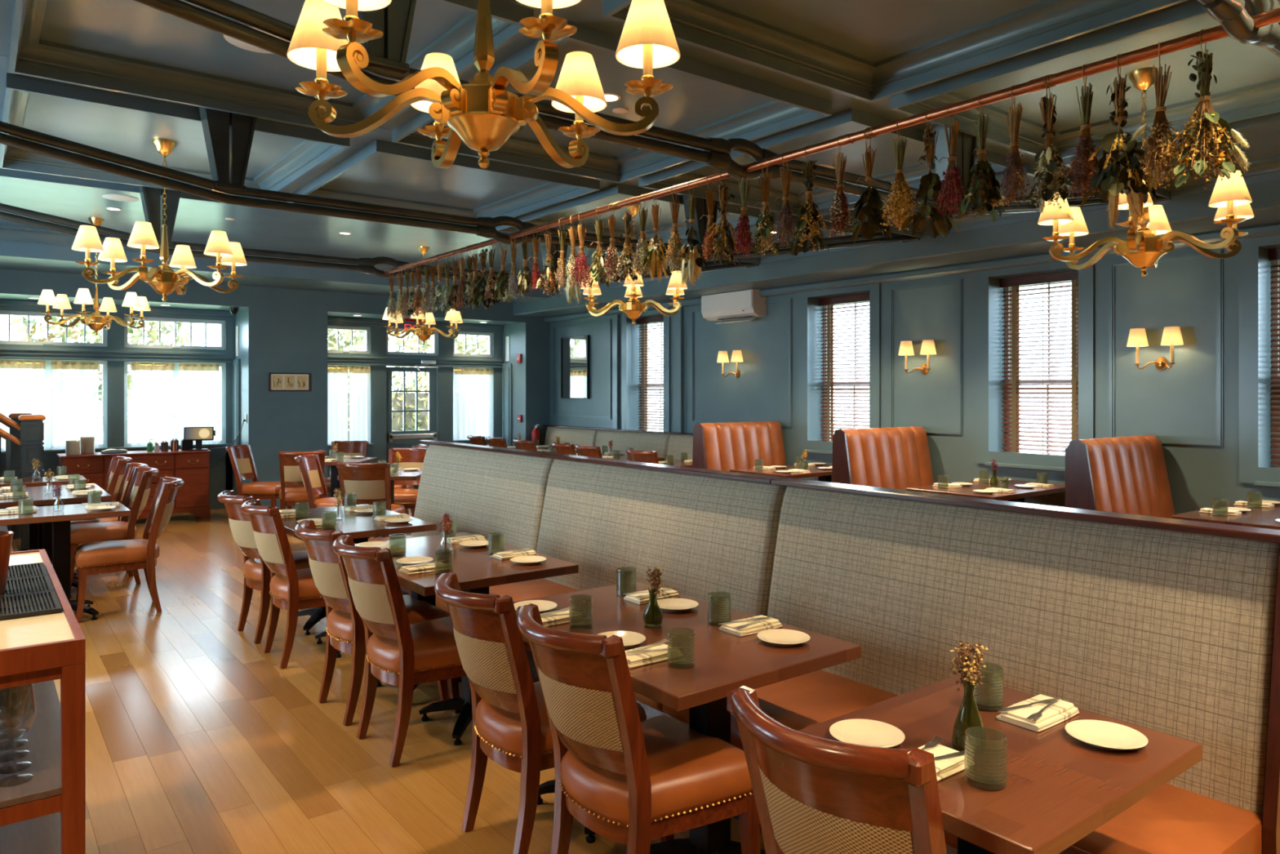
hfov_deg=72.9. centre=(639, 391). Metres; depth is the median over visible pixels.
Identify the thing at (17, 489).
napkin
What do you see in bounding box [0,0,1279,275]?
ceiling
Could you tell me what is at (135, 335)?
tree
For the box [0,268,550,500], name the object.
wall
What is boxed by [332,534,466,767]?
dining chair
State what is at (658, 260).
bundle
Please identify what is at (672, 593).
napkin
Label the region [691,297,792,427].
trim
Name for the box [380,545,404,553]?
napkin
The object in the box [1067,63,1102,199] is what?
bundle
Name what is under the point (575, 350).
wall mirror
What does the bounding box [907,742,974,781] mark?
napkin
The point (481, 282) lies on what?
bundle
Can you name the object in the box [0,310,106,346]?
window
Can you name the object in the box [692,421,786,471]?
booth seat
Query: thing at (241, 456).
dining chair
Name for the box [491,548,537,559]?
napkin
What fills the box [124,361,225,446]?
window
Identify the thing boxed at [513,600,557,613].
plate
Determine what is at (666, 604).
plate
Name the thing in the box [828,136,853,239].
bundle
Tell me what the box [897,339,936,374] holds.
wall sconce
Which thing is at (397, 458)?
posy
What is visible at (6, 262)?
trim
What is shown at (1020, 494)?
dining table
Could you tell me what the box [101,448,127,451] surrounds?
folded cloth
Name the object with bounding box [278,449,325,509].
dining chair
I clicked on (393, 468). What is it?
napkin
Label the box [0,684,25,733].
wine glass
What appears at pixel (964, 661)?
posy
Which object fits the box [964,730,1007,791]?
tumbler
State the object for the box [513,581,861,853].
dining table
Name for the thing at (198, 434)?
terminal
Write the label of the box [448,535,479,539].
fork
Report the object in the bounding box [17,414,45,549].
newel post
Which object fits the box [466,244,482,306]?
bundle
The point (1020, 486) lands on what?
plate
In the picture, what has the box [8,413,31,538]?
newel post
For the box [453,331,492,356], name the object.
window
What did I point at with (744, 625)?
fork
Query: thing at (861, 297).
window blind
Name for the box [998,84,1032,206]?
bundle
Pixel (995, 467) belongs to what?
posy
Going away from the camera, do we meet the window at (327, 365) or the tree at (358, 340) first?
the window at (327, 365)
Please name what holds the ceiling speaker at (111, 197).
attached to the ceiling
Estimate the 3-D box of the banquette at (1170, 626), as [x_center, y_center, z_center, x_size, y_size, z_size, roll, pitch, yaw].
[-0.207,0.976,4.376,0.746,1.188,5.670,0,0,-38]
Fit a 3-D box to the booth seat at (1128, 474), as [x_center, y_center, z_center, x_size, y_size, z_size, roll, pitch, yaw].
[3.654,0.951,6.147,1.232,1.239,0.730,0,0,-38]
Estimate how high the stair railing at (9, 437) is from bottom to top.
1.919 m
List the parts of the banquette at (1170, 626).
cap rail, cap rail, cap rail, panel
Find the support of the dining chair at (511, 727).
on the floor
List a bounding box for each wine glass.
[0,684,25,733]
[0,684,30,743]
[0,684,31,754]
[0,684,35,779]
[0,686,23,722]
[0,687,34,766]
[0,705,22,713]
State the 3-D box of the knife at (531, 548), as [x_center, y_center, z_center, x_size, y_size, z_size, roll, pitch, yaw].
[-0.643,0.795,4.312,0.213,0.008,0.016,0,0,-24]
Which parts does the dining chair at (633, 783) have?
leg, crest panel, backrest, rail, leg, seat, seat rail, leg, leg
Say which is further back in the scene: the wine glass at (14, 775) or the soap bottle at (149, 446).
the soap bottle at (149, 446)
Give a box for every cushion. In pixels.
[368,534,448,613]
[411,444,554,552]
[488,577,666,713]
[536,458,786,616]
[544,426,598,446]
[595,429,671,461]
[662,669,1262,853]
[666,434,693,461]
[767,486,1279,813]
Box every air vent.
[235,325,239,355]
[505,336,509,360]
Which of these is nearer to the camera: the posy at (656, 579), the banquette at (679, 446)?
the posy at (656, 579)
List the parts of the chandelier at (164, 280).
lamp shade, lamp shade, arm, arm, lamp shade, arm, stem, chain, lamp shade, arm, lamp shade, arm, arm, lamp shade, lamp shade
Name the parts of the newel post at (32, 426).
panel molding, panel molding, panel molding, panel molding, panel molding, panel molding, panel molding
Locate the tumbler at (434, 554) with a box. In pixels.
[434,554,453,574]
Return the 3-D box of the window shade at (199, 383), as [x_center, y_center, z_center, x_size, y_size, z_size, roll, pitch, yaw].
[-5.796,0.160,11.408,0.500,1.060,0.039,0,0,-38]
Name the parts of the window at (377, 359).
apron panel, sill, head molding, sill, apron panel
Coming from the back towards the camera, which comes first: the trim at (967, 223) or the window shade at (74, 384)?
the window shade at (74, 384)
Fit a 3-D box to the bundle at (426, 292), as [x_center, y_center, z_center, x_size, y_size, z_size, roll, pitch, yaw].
[-1.513,-0.742,6.167,0.110,0.418,0.106,0,0,-27]
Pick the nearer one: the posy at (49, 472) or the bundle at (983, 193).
the bundle at (983, 193)
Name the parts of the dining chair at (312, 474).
leg, crest panel, backrest, rail, leg, seat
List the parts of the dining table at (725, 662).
mounting plate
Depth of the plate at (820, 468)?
8.67 m
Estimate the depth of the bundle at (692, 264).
3.88 m
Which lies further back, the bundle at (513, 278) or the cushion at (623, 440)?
the cushion at (623, 440)
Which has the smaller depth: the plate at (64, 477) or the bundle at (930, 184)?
the bundle at (930, 184)
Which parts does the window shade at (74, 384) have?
rod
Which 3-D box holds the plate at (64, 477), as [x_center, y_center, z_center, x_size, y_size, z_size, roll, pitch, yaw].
[-5.329,0.811,8.044,0.172,0.018,0.172,0,0,-38]
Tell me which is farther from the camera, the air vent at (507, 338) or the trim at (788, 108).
the air vent at (507, 338)
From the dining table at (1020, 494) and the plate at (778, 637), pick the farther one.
the dining table at (1020, 494)
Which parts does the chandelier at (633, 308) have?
lamp shade, lamp shade, arm, arm, lamp shade, lamp shade, chain, arm, lamp shade, arm, arm, lamp shade, lamp shade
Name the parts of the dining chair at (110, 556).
leg, leg, seat rail, seat, leg, rail, leg, backrest, crest panel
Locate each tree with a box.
[10,315,195,443]
[327,328,364,376]
[388,331,488,387]
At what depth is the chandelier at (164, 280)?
5.07 m
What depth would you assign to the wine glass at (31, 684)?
2.15 m
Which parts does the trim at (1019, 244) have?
crown molding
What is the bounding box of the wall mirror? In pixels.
[560,334,590,398]
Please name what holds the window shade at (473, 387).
hanging from the window at (377, 359)
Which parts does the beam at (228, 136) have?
tie rod, tie rod, tie rod, tie rod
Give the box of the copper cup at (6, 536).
[0,530,13,594]
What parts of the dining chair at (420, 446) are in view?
seat, leg, leg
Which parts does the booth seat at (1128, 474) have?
panel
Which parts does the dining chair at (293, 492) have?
leg, backrest, rail, seat rail, seat, crest panel, leg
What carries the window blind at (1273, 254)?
attached to the window at (1250, 470)
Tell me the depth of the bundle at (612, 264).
4.37 m
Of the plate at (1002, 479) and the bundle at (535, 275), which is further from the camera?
the plate at (1002, 479)
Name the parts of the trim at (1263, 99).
crown molding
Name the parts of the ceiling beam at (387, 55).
tie rod, tie rod, tie rod, tie rod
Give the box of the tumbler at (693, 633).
[666,632,695,668]
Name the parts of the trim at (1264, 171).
crown molding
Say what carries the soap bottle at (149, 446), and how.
on the sideboard
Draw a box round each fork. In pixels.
[84,502,114,505]
[377,543,400,547]
[411,559,444,565]
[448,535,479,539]
[498,550,529,555]
[540,605,575,614]
[627,638,668,652]
[635,589,669,597]
[732,617,769,628]
[920,736,944,750]
[1025,700,1058,720]
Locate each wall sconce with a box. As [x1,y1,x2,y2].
[716,350,742,377]
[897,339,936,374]
[1126,326,1183,370]
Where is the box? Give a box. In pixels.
[180,439,192,450]
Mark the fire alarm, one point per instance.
(518, 356)
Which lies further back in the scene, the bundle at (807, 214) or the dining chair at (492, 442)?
the dining chair at (492, 442)
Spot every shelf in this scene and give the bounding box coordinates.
[0,680,62,808]
[0,811,60,853]
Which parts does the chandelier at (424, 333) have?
lamp shade, lamp shade, arm, arm, lamp shade, arm, lamp shade, stem, chain, lamp shade, arm, arm, lamp shade, lamp shade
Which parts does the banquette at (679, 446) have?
cap rail, cap rail, cap rail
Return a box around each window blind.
[636,315,663,431]
[818,293,869,441]
[1000,270,1078,455]
[1268,248,1279,467]
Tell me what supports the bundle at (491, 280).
hanging from the copper pipe
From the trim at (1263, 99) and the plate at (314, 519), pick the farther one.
the plate at (314, 519)
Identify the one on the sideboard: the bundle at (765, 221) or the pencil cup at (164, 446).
the pencil cup at (164, 446)
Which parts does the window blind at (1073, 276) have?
lift cord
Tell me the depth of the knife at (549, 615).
3.08 m
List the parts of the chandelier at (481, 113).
lamp shade, lamp shade, arm, arm, lamp shade, arm, stem, lamp shade, arm, lamp shade, arm, lamp shade, arm, lamp shade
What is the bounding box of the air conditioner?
[701,288,766,324]
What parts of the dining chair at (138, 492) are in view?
leg, seat, leg, rail, leg, backrest, crest panel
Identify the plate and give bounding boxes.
[0,476,17,478]
[0,485,25,488]
[1,491,28,494]
[5,505,35,509]
[55,476,76,479]
[65,453,80,455]
[66,440,80,441]
[66,485,90,489]
[72,492,98,496]
[87,506,115,511]
[279,509,300,513]
[296,518,326,522]
[349,456,364,458]
[354,508,380,514]
[355,541,390,546]
[384,517,413,524]
[395,555,433,565]
[402,467,418,471]
[458,540,492,547]
[510,555,546,564]
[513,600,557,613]
[598,631,645,648]
[612,453,625,455]
[657,598,698,611]
[756,628,810,646]
[770,465,786,468]
[775,470,793,473]
[809,462,826,465]
[817,466,831,470]
[829,718,905,747]
[951,482,973,486]
[973,489,996,493]
[997,477,1011,481]
[1013,484,1036,488]
[1064,719,1148,750]
[1219,506,1251,512]
[1252,499,1279,505]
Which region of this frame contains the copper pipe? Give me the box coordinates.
[383,8,1279,274]
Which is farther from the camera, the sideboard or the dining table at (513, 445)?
the dining table at (513, 445)
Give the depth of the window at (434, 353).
13.29 m
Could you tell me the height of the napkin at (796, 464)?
0.023 m
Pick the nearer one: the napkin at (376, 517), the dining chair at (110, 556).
the napkin at (376, 517)
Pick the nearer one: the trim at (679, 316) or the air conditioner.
the air conditioner
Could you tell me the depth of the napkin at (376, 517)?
5.52 m
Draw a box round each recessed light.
[106,207,121,210]
[338,231,351,234]
[604,93,620,102]
[612,107,628,113]
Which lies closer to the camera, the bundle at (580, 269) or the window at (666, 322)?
the bundle at (580, 269)
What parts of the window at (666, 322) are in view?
frame, sash, sash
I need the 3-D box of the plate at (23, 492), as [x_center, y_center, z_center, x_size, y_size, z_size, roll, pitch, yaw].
[-4.924,0.811,6.829,0.172,0.018,0.172,0,0,-38]
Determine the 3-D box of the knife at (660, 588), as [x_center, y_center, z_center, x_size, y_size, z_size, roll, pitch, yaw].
[0.028,0.795,3.440,0.213,0.008,0.016,0,0,-24]
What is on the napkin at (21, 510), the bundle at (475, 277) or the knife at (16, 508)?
the knife at (16, 508)
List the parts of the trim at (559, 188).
crown molding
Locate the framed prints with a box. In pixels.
[268,372,310,391]
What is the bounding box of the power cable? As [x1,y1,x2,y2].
[208,421,244,467]
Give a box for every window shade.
[0,360,46,450]
[50,360,99,448]
[130,362,175,445]
[178,363,220,444]
[327,365,348,444]
[348,365,370,443]
[453,368,493,439]
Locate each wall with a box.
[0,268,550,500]
[550,243,1279,514]
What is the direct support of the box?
on the sideboard
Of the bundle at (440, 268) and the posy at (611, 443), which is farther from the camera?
the posy at (611, 443)
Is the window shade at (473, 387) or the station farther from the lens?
the window shade at (473, 387)
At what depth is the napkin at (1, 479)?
7.89 m
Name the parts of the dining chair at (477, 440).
crest panel, leg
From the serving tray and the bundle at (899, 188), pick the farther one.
the serving tray
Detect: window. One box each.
[0,298,235,509]
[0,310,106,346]
[0,359,106,449]
[124,315,225,350]
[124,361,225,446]
[327,315,503,497]
[327,325,369,353]
[327,364,369,444]
[386,328,437,355]
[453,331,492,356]
[453,367,485,439]
[621,308,670,431]
[799,283,880,454]
[976,257,1094,471]
[1239,235,1279,488]
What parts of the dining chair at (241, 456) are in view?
leg, crest panel, backrest, rail, leg, seat rail, seat, leg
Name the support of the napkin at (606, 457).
on the dining table at (623, 457)
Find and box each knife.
[0,508,35,511]
[280,511,310,514]
[375,513,406,515]
[404,563,451,568]
[442,534,480,537]
[492,548,532,552]
[540,611,586,617]
[622,588,671,594]
[625,645,684,655]
[718,616,772,624]
[933,749,973,760]
[997,697,1061,712]
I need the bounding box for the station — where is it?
[0,548,85,853]
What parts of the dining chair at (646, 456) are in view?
crest panel, leg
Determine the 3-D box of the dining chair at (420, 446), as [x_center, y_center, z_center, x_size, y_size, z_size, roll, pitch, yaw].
[-2.901,1.109,10.383,0.685,0.930,0.486,0,0,-5]
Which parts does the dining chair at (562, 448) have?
crest panel, leg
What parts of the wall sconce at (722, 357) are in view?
lamp shade, lamp shade, plate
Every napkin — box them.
[0,477,17,481]
[0,487,25,492]
[0,493,28,498]
[0,507,36,515]
[54,475,80,479]
[66,483,95,488]
[71,488,102,493]
[84,502,120,508]
[280,511,308,518]
[315,521,336,528]
[324,458,337,462]
[335,455,349,458]
[344,505,378,511]
[373,514,410,521]
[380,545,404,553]
[390,466,402,471]
[399,561,450,574]
[443,533,486,544]
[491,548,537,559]
[537,449,551,452]
[541,608,585,626]
[602,456,617,458]
[604,451,620,454]
[623,587,680,604]
[625,643,683,668]
[658,461,670,464]
[683,459,692,462]
[718,614,782,636]
[753,465,775,469]
[788,468,810,473]
[794,462,815,466]
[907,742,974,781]
[932,482,962,488]
[973,478,1001,482]
[984,487,1016,493]
[995,693,1079,731]
[1025,482,1054,488]
[1199,507,1241,515]
[1233,500,1274,507]
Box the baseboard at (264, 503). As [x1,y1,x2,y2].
[259,499,309,510]
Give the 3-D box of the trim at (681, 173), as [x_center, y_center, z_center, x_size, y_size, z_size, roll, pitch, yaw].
[1.130,-1.415,5.486,1.530,0.130,1.750,0,0,-38]
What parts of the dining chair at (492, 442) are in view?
crest panel, leg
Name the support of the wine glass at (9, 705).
on the station
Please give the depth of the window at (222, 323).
11.32 m
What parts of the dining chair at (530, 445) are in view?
crest panel, leg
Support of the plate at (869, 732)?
on the dining table at (1060, 788)
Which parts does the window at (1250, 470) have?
sill, frame, sash, sash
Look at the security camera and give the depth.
11.14 m
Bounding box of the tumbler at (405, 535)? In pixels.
[388,534,406,556]
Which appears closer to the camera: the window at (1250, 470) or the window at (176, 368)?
the window at (1250, 470)
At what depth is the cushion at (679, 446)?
11.11 m
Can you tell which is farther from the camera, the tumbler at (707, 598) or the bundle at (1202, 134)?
the tumbler at (707, 598)
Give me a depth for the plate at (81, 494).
6.82 m
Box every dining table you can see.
[0,475,87,551]
[0,483,111,587]
[0,501,130,620]
[281,503,436,657]
[324,457,377,497]
[337,469,422,537]
[354,532,578,745]
[506,444,553,449]
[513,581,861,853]
[601,452,664,461]
[660,459,692,467]
[729,463,831,482]
[798,674,1202,853]
[906,478,1065,502]
[1171,499,1279,529]
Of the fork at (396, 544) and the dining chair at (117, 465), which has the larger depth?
the dining chair at (117, 465)
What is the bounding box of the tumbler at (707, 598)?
[706,598,731,626]
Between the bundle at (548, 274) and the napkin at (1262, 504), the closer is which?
the bundle at (548, 274)
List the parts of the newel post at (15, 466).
post, panel molding, panel molding, panel molding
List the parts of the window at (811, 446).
sill, frame, sash, sash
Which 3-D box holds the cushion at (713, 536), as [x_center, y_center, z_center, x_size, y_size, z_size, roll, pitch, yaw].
[0.000,0.787,4.542,0.215,0.766,1.916,0,0,-38]
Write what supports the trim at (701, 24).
attached to the ceiling
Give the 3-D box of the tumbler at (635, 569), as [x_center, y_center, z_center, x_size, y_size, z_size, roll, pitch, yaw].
[-0.055,0.768,3.500,0.084,0.103,0.084,0,0,-13]
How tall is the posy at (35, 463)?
0.184 m
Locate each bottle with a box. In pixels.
[146,439,153,451]
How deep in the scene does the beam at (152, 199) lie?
6.01 m
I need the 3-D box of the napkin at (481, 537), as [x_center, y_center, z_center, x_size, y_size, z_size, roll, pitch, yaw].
[-0.958,0.808,4.739,0.205,0.023,0.115,0,0,-38]
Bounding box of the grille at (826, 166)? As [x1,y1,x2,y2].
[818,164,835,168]
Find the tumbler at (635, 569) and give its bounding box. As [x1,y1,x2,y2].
[617,568,636,595]
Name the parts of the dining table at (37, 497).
mounting plate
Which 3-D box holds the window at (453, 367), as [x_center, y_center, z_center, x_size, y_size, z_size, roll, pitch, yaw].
[-2.705,0.195,13.909,0.710,1.150,0.070,0,0,-38]
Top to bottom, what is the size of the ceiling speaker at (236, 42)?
0.006 m
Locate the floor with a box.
[11,508,764,853]
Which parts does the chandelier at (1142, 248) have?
lamp shade, lamp shade, arm, arm, lamp shade, arm, stem, chain, lamp shade, arm, lamp shade, arm, arm, lamp shade, lamp shade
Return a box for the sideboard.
[56,448,211,519]
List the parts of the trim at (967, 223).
crown molding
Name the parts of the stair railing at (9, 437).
handrail, rail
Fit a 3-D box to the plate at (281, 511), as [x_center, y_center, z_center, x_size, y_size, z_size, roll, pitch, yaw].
[-2.372,0.811,5.815,0.172,0.018,0.172,0,0,-38]
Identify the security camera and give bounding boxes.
[228,306,239,315]
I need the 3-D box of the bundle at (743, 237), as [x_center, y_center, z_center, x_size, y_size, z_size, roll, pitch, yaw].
[0.435,-0.757,3.632,0.087,0.388,0.099,0,0,-20]
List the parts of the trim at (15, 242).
crown molding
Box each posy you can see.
[31,457,40,477]
[44,468,54,491]
[51,481,62,508]
[330,442,338,457]
[333,487,345,517]
[395,451,402,468]
[439,512,453,550]
[608,440,613,455]
[645,564,665,595]
[801,448,808,466]
[949,639,988,690]
[991,458,999,473]
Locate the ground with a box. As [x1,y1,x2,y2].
[97,417,1071,453]
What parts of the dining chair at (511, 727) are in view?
leg, crest panel, backrest, rail, seat rail, leg, seat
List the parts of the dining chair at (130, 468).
seat, leg, backrest, leg, crest panel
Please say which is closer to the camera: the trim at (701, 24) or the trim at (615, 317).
the trim at (701, 24)
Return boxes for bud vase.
[333,502,343,519]
[439,530,452,553]
[643,587,662,626]
[951,676,986,754]
[990,469,999,485]
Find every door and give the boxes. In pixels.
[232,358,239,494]
[386,360,436,488]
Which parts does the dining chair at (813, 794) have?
leg, rail, crest panel, backrest, leg, seat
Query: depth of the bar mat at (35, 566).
2.73 m
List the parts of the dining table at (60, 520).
mounting plate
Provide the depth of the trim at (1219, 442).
6.50 m
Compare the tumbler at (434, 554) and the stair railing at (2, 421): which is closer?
the tumbler at (434, 554)
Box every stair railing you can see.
[0,413,21,531]
[0,418,9,508]
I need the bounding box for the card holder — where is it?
[154,441,159,451]
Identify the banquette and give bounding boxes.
[368,440,1279,853]
[542,424,693,461]
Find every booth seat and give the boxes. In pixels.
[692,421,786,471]
[831,426,933,489]
[1065,435,1175,518]
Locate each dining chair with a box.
[0,508,13,551]
[70,462,148,573]
[70,466,159,590]
[74,476,184,622]
[75,456,132,504]
[217,489,312,644]
[225,444,292,509]
[240,498,325,668]
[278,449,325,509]
[293,453,369,550]
[293,520,448,725]
[324,440,368,492]
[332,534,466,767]
[336,462,404,537]
[388,448,426,514]
[394,444,426,517]
[434,572,646,853]
[466,435,486,445]
[485,436,507,448]
[512,439,537,451]
[515,603,759,853]
[551,442,576,455]
[574,444,602,457]
[626,448,658,463]
[727,685,957,853]
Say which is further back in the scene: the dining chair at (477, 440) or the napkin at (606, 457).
the dining chair at (477, 440)
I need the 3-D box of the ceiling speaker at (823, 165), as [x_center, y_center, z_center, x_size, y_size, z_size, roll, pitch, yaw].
[1.180,-1.477,5.765,0.236,0.006,0.236,0,0,-38]
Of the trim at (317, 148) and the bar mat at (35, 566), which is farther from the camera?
the trim at (317, 148)
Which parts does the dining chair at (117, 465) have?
leg, rail, leg, backrest, crest panel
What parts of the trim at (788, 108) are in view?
crown molding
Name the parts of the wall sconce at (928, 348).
lamp shade, arm, plate, lamp shade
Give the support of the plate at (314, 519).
on the dining table at (360, 526)
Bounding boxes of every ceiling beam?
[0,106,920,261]
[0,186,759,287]
[132,0,1171,216]
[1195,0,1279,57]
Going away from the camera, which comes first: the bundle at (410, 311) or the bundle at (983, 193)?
the bundle at (983, 193)
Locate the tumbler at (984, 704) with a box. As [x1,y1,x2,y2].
[976,667,1004,711]
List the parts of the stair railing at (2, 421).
handrail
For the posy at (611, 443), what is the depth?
10.94 m
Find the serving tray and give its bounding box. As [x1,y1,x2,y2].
[101,450,127,453]
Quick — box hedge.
[347,370,427,440]
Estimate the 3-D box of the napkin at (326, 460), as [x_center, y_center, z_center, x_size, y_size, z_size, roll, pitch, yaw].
[-3.658,0.808,10.188,0.115,0.023,0.205,0,0,0]
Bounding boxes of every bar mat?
[0,575,54,596]
[0,590,62,620]
[6,562,48,579]
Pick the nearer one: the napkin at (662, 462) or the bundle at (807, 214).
the bundle at (807, 214)
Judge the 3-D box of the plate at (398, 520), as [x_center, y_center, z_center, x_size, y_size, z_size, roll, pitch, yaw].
[-1.504,0.811,5.409,0.172,0.018,0.172,0,0,-38]
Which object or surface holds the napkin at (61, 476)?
on the dining table at (28, 482)
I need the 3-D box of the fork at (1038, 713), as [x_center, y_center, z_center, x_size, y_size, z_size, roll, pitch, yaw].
[1.004,0.794,2.158,0.022,0.007,0.191,0,0,43]
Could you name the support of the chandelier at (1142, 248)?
hanging from the ceiling
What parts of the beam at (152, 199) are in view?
tie rod, tie rod, tie rod, tie rod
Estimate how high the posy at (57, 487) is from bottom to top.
0.189 m
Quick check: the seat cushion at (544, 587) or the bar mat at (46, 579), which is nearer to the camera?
the bar mat at (46, 579)
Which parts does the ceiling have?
panel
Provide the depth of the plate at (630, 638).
2.86 m
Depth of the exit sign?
12.87 m
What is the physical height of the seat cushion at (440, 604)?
0.168 m
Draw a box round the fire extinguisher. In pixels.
[530,424,540,445]
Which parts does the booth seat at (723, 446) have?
panel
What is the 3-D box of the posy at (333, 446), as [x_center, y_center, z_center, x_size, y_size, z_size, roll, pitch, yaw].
[-3.679,0.711,10.433,0.089,0.190,0.076,0,0,-15]
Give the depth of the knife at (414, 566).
3.95 m
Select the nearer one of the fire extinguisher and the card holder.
the card holder
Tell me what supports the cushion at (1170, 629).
on the banquette at (1170, 626)
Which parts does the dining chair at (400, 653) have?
leg, crest panel, backrest, rail, leg, seat, seat rail, leg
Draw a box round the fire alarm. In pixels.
[516,354,521,363]
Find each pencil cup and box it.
[160,440,168,451]
[170,438,178,450]
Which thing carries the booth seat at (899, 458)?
on the floor
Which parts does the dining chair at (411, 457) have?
leg, seat, seat rail, rail, backrest, crest panel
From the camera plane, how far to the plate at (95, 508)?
5.99 m
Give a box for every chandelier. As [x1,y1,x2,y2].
[37,217,151,335]
[71,137,247,302]
[286,0,679,168]
[382,246,462,344]
[580,203,687,324]
[1037,66,1254,276]
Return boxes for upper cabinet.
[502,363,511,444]
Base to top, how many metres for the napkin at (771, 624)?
0.023 m
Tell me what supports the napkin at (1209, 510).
on the dining table at (1263, 517)
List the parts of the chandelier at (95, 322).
lamp shade, lamp shade, arm, arm, lamp shade, arm, stem, chain, lamp shade, arm, lamp shade, arm, arm, lamp shade, lamp shade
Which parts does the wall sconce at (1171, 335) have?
lamp shade, arm, plate, arm, lamp shade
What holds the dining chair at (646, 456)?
on the floor
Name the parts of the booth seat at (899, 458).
panel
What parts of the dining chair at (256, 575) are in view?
crest panel, leg, backrest, rail, seat rail, leg, seat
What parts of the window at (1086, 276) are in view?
frame, sill, sash, sash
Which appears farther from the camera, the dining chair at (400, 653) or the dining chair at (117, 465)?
the dining chair at (117, 465)
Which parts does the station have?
shelf rail, frame, leg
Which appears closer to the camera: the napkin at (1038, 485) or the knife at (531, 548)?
the knife at (531, 548)
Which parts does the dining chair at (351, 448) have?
seat, leg, backrest, crest panel, leg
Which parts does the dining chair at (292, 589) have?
crest panel, leg, backrest, rail, leg, seat, seat rail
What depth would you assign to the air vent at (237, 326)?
11.50 m
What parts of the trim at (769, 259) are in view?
crown molding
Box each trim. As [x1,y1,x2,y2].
[0,72,350,199]
[0,168,744,297]
[0,255,549,304]
[8,0,533,137]
[287,139,599,226]
[391,20,831,183]
[495,183,774,247]
[512,180,1279,322]
[552,318,611,419]
[602,0,1188,102]
[612,314,619,428]
[638,108,1007,215]
[652,215,899,264]
[675,306,683,432]
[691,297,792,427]
[817,162,1108,238]
[889,278,963,435]
[890,0,1279,158]
[1063,111,1279,197]
[1108,248,1223,447]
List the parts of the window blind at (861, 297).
lift cord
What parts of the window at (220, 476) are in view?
sill, apron panel, head molding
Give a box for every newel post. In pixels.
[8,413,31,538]
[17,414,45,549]
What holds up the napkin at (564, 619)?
on the dining table at (725, 662)
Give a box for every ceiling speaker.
[102,194,138,201]
[223,26,290,53]
[800,164,835,172]
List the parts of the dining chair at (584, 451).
crest panel, leg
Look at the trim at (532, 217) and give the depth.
6.73 m
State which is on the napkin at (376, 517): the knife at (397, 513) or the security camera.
the knife at (397, 513)
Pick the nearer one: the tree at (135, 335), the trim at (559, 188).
the trim at (559, 188)
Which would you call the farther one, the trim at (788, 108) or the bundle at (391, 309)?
the bundle at (391, 309)
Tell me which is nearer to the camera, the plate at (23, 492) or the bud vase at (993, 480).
the plate at (23, 492)
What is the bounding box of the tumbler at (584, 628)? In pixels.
[568,600,593,629]
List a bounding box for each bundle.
[386,271,399,319]
[394,265,405,317]
[400,263,413,317]
[405,262,418,318]
[411,260,424,315]
[419,257,433,315]
[425,256,439,312]
[431,253,444,311]
[438,253,455,311]
[444,249,463,315]
[455,247,466,308]
[462,249,473,308]
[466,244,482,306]
[469,241,492,309]
[484,241,500,306]
[493,244,511,302]
[506,232,519,298]
[516,229,533,297]
[528,226,540,290]
[535,222,561,297]
[553,217,567,292]
[564,214,582,304]
[569,212,594,288]
[588,207,611,288]
[601,203,622,284]
[617,199,637,284]
[631,194,650,278]
[643,190,670,281]
[664,185,683,273]
[675,180,707,286]
[700,174,720,262]
[706,170,741,266]
[731,177,755,256]
[754,158,778,256]
[772,152,795,247]
[789,145,829,256]
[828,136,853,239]
[852,128,891,243]
[880,119,916,231]
[901,110,958,238]
[935,103,965,218]
[957,94,1004,222]
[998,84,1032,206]
[1028,75,1071,213]
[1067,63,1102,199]
[1080,53,1156,229]
[1128,42,1185,193]
[1158,29,1249,189]
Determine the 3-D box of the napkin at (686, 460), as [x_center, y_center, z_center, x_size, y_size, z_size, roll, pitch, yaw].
[0.619,0.808,10.071,0.205,0.023,0.115,0,0,-38]
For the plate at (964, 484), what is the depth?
7.21 m
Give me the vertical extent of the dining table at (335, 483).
0.750 m
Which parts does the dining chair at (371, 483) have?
leg, crest panel, backrest, rail, leg, seat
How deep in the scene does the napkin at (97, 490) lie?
6.95 m
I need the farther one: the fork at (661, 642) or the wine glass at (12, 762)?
the fork at (661, 642)
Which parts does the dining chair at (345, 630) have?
crest panel, leg, backrest, rail, seat rail, leg, seat, leg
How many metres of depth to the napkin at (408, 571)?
3.93 m
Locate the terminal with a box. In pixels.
[183,426,215,450]
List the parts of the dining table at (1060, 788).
mounting plate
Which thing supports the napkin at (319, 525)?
on the dining table at (360, 526)
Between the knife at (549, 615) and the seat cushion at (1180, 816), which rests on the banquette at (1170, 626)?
the seat cushion at (1180, 816)
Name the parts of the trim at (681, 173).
crown molding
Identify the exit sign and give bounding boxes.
[404,318,421,334]
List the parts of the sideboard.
drawer, drawer, drawer, drawer, drawer, drawer, drawer, door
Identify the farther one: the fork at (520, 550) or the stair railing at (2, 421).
the stair railing at (2, 421)
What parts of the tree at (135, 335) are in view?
crown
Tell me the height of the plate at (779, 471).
0.018 m
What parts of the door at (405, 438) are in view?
panel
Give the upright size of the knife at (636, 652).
0.008 m
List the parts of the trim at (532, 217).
crown molding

